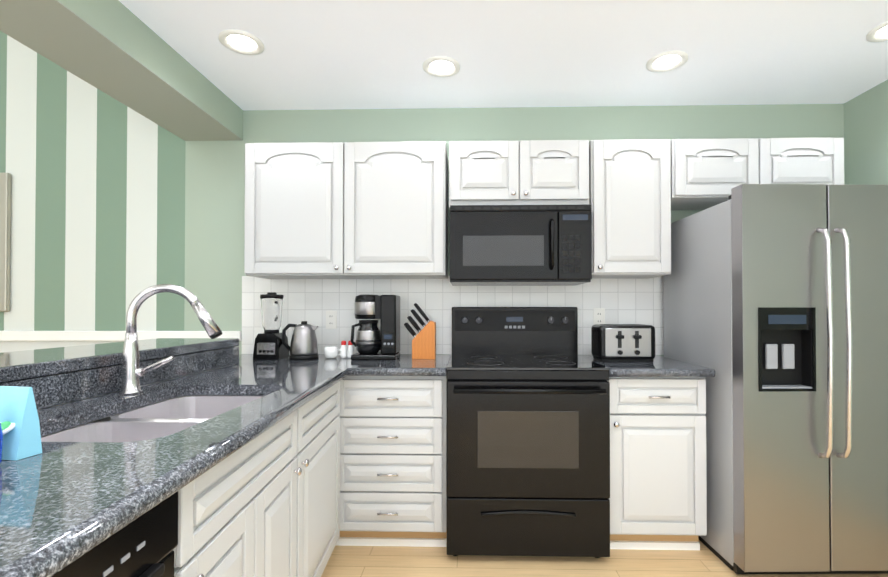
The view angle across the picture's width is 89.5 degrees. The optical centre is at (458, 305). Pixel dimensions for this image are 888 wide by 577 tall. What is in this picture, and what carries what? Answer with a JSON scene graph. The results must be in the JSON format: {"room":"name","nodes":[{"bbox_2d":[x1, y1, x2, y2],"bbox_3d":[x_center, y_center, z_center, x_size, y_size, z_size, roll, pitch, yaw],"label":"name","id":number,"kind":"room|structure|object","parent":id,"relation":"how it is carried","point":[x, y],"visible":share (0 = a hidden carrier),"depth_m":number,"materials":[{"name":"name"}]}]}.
{"room":"kitchen","nodes":[
{"label":"kitchen","id":0,"kind":"room"},
{"bbox_2d":[0,0,242,140],"bbox_3d":[-1.604,-1.839,0.596,0.371,1.540,4.499,0,-1,1],"label":"soffit beam","id":1,"kind":"structure","parent":0,"point":[117,50],"depth_m":1.99,"materials":[{"name":"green paint"}]},
{"bbox_2d":[0,31,844,356],"bbox_3d":[-1.761,-0.684,2.889,8.450,3.800,0.100,0,-1,1],"label":"wall","id":2,"kind":"structure","parent":0,"point":[118,207],"depth_m":2.84,"materials":[{"name":"paint"}]},
{"bbox_2d":[0,173,10,311],"bbox_3d":[-3.157,-0.402,2.854,0.600,0.885,0.030,0,-1,1],"label":"mirror","id":3,"kind":"object","parent":2,"relation":"attached to","point":[5,218],"visible":1,"depth_m":2.83,"materials":[{"name":"beige"}]},
{"bbox_2d":[0,331,240,340],"bbox_3d":[-3.675,0.689,2.860,4.624,1.055,0.021,0,-1,1],"label":"trim","id":4,"kind":"structure","parent":2,"relation":"attached to","point":[64,335],"depth_m":2.82,"materials":[{"name":"white wood"}]},
{"bbox_2d":[244,141,447,278],"bbox_3d":[-0.627,-0.536,2.629,1.120,0.740,0.339,0,-1,1],"label":"upper cabinet","id":5,"kind":"object","parent":2,"relation":"attached to","point":[346,210],"depth_m":2.46,"materials":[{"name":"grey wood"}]},
{"bbox_2d":[242,276,663,354],"bbox_3d":[-0.044,0.060,2.783,2.633,0.489,0.008,0,-1,1],"label":"tile backsplash","id":6,"kind":"structure","parent":2,"relation":"attached to","point":[620,301],"depth_m":2.78,"materials":[{"name":"white tile"}]},
{"bbox_2d":[326,311,336,328],"bbox_3d":[-0.793,0.090,2.794,0.070,0.114,0.007,0,-1,1],"label":"electrical outlet","id":7,"kind":"object","parent":6,"relation":"attached to","point":[331,319],"visible":1,"depth_m":2.79,"materials":[{"name":"white plastic"}]},
{"bbox_2d":[593,308,604,324],"bbox_3d":[0.867,0.075,2.752,0.070,0.114,0.007,0,-1,1],"label":"electrical outlet","id":8,"kind":"object","parent":6,"relation":"attached to","point":[598,315],"visible":0.92,"depth_m":2.75,"materials":[{"name":"white plastic"}]},
{"bbox_2d":[449,140,595,209],"bbox_3d":[0.338,-0.723,2.606,0.770,0.368,0.339,0,-1,1],"label":"upper cabinet","id":9,"kind":"object","parent":2,"relation":"attached to","point":[531,172],"depth_m":2.44,"materials":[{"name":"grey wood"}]},
{"bbox_2d":[450,204,591,285],"bbox_3d":[0.337,-0.330,2.557,0.754,0.411,0.430,0,-1,1],"label":"microwave","id":10,"kind":"object","parent":9,"relation":"attached to","point":[520,245],"visible":1,"depth_m":2.38,"materials":[{"name":"black metal"}]},
{"bbox_2d":[591,139,675,278],"bbox_3d":[0.948,-0.537,2.589,0.430,0.740,0.339,0,-1,1],"label":"upper cabinet","id":11,"kind":"object","parent":2,"relation":"attached to","point":[636,178],"depth_m":2.42,"materials":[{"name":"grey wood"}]},
{"bbox_2d":[676,137,843,209],"bbox_3d":[1.627,-0.747,2.574,0.910,0.320,0.339,0,-1,1],"label":"upper cabinet","id":12,"kind":"object","parent":2,"relation":"attached to","point":[707,170],"depth_m":2.41,"materials":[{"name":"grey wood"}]},
{"bbox_2d":[118,0,887,110],"bbox_3d":[0.443,-1.309,0.539,3.725,0.100,4.500,0,-1,1],"label":"ceiling","id":13,"kind":"structure","parent":0,"point":[339,54],"depth_m":2.18,"materials":[{"name":"white paint"}]},
{"bbox_2d":[218,29,264,54],"bbox_3d":[-1.020,-1.236,2.111,0.196,0.011,0.196,0,-1,1],"label":"recessed light","id":14,"kind":"object","parent":13,"relation":"in","point":[237,43],"visible":1,"depth_m":2.10,"materials":[{"name":"white"}]},
{"bbox_2d":[423,56,459,77],"bbox_3d":[-0.087,-1.234,2.322,0.196,0.011,0.196,0,-1,1],"label":"recessed light","id":15,"kind":"object","parent":13,"relation":"in","point":[441,67],"visible":1,"depth_m":2.31,"materials":[{"name":"white"}]},
{"bbox_2d":[646,50,687,72],"bbox_3d":[1.059,-1.234,2.273,0.196,0.011,0.196,0,-1,1],"label":"recessed light","id":16,"kind":"object","parent":13,"relation":"in","point":[667,63],"visible":1,"depth_m":2.27,"materials":[{"name":"white"}]},
{"bbox_2d":[866,21,887,42],"bbox_3d":[1.960,-1.237,2.006,0.196,0.011,0.196,0,-1,1],"label":"recessed light","id":17,"kind":"object","parent":13,"relation":"in","point":[875,35],"visible":1,"depth_m":2.04,"materials":[{"name":"white"}]},
{"bbox_2d":[321,539,887,576],"bbox_3d":[-1.817,1.242,0.618,8.450,0.100,4.600,0,-1,1],"label":"floor","id":18,"kind":"structure","parent":0,"point":[395,561],"depth_m":2.08,"materials":[{"name":"brown wood"}]},
{"bbox_2d":[0,338,238,424],"bbox_3d":[-1.369,0.678,1.153,0.420,1.040,2.320,0,-1,1],"label":"raised bar","id":19,"kind":"object","parent":18,"relation":"on","point":[53,377],"visible":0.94,"depth_m":1.48,"materials":[{"name":"grey stone"}]},
{"bbox_2d":[173,477,316,576],"bbox_3d":[-0.796,0.898,1.174,0.590,0.600,0.660,0,-1,1],"label":"base cabinet","id":20,"kind":"object","parent":18,"relation":"on","point":[266,503],"depth_m":1.13,"materials":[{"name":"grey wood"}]},
{"bbox_2d":[52,491,178,576],"bbox_3d":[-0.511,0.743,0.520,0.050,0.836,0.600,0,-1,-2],"label":"dishwasher","id":21,"kind":"object","parent":20,"relation":"in","point":[145,544],"visible":0.77,"depth_m":0.72,"materials":[{"name":"black"}]},
{"bbox_2d":[199,425,339,576],"bbox_3d":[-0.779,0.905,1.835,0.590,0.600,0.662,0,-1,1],"label":"base cabinet","id":22,"kind":"object","parent":18,"relation":"on","point":[282,450],"depth_m":1.59,"materials":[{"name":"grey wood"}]},
{"bbox_2d":[339,375,446,546],"bbox_3d":[-0.320,0.778,2.474,0.539,0.868,0.605,0,-1,1],"label":"base cabinet","id":23,"kind":"object","parent":18,"relation":"on","point":[393,455],"depth_m":2.17,"materials":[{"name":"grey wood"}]},
{"bbox_2d":[0,354,379,576],"bbox_3d":[-0.776,0.311,1.482,0.746,0.040,2.621,0,-1,1],"label":"countertop","id":24,"kind":"structure","parent":23,"relation":"on","point":[63,505],"depth_m":0.82,"materials":[{"name":"stone"}]},
{"bbox_2d":[0,423,2,462],"bbox_3d":[-0.828,0.225,0.783,0.046,0.115,0.045,0,-1,1],"label":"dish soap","id":25,"kind":"object","parent":24,"relation":"on","point":[1,442],"visible":0.94,"depth_m":0.79,"materials":[{"name":"blue plastic"}]},
{"bbox_2d":[0,386,41,460],"bbox_3d":[-0.842,0.218,0.837,0.087,0.130,0.071,0,-1,1],"label":"pouch","id":26,"kind":"object","parent":24,"relation":"on","point":[19,421],"visible":0.96,"depth_m":0.83,"materials":[{"name":"teal plastic"}]},
{"bbox_2d":[41,395,262,441],"bbox_3d":[-0.830,0.428,1.292,0.436,0.206,0.746,0,-1,1],"label":"sink","id":27,"kind":"object","parent":24,"relation":"in","point":[167,417],"visible":0.15,"depth_m":1.27,"materials":[{"name":"silver metal"}]},
{"bbox_2d":[118,284,221,394],"bbox_3d":[-0.961,0.109,1.497,0.311,0.363,0.071,0,-1,-8],"label":"faucet","id":28,"kind":"object","parent":24,"relation":"on","point":[133,372],"visible":1,"depth_m":1.48,"materials":[{"name":"silver metal"}]},
{"bbox_2d":[253,292,288,359],"bbox_3d":[-1.059,0.115,2.559,0.150,0.375,0.180,0,-1,1],"label":"blender","id":29,"kind":"object","parent":24,"relation":"on","point":[268,345],"visible":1,"depth_m":2.49,"materials":[{"name":"black plastic"}]},
{"bbox_2d":[282,321,318,359],"bbox_3d":[-0.892,0.196,2.527,0.202,0.212,0.156,0,-1,1],"label":"kettle","id":30,"kind":"object","parent":24,"relation":"on","point":[304,345],"visible":1,"depth_m":2.48,"materials":[{"name":"silver metal"}]},
{"bbox_2d":[324,341,353,358],"bbox_3d":[-0.684,0.252,2.561,0.169,0.100,0.080,0,-1,1],"label":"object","id":31,"kind":"object","parent":24,"relation":"on","point":[330,352],"visible":0.92,"depth_m":2.55,"materials":[{"name":"white ceramic"}]},
{"bbox_2d":[372,354,450,375],"bbox_3d":[-0.214,0.322,2.449,0.328,0.040,0.660,0,-1,1],"label":"countertop","id":32,"kind":"structure","parent":23,"relation":"on","point":[404,365],"depth_m":2.19,"materials":[{"name":"stone"}]},
{"bbox_2d":[350,294,399,359],"bbox_3d":[-0.471,0.120,2.547,0.258,0.364,0.180,0,-1,1],"label":"coffee maker","id":33,"kind":"object","parent":32,"relation":"on","point":[371,341],"visible":1,"depth_m":2.48,"materials":[{"name":"black plastic"}]},
{"bbox_2d":[404,303,435,358],"bbox_3d":[-0.220,0.144,2.561,0.178,0.315,0.100,0,-1,1],"label":"knife block","id":34,"kind":"object","parent":32,"relation":"on","point":[424,343],"visible":1,"depth_m":2.51,"materials":[{"name":"brown wood"}]},
{"bbox_2d":[446,307,609,557],"bbox_3d":[0.333,0.609,2.393,0.762,1.205,0.736,0,-1,1],"label":"range","id":35,"kind":"object","parent":18,"relation":"on","point":[528,431],"visible":1,"depth_m":2.09,"materials":[{"name":"black metal"}]},
{"bbox_2d":[607,377,706,549],"bbox_3d":[0.960,0.778,2.440,0.480,0.868,0.609,0,-1,1],"label":"base cabinet","id":36,"kind":"object","parent":18,"relation":"on","point":[658,498],"depth_m":2.14,"materials":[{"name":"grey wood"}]},
{"bbox_2d":[579,355,715,376],"bbox_3d":[0.964,0.321,2.419,0.489,0.040,0.660,0,-1,1],"label":"countertop","id":37,"kind":"structure","parent":36,"relation":"on","point":[661,366],"depth_m":2.11,"materials":[{"name":"stone"}]},
{"bbox_2d":[591,324,654,361],"bbox_3d":[0.899,0.203,2.442,0.300,0.196,0.200,0,-1,1],"label":"toaster","id":38,"kind":"object","parent":37,"relation":"on","point":[622,342],"visible":1,"depth_m":2.36,"materials":[{"name":"black"}]},
{"bbox_2d":[663,184,887,573],"bbox_3d":[1.688,0.342,2.287,0.935,1.735,0.828,0,-1,1],"label":"refrigerator","id":39,"kind":"object","parent":18,"relation":"on","point":[775,302],"visible":0.96,"depth_m":1.95,"materials":[{"name":"grey metal"}]},
{"bbox_2d":[844,80,887,184],"bbox_3d":[2.355,-0.085,0.478,0.100,2.550,4.500,0,-1,1],"label":"wall","id":40,"kind":"structure","parent":0,"point":[866,138],"depth_m":2.58,"materials":[{"name":"green paint"}]}
]}

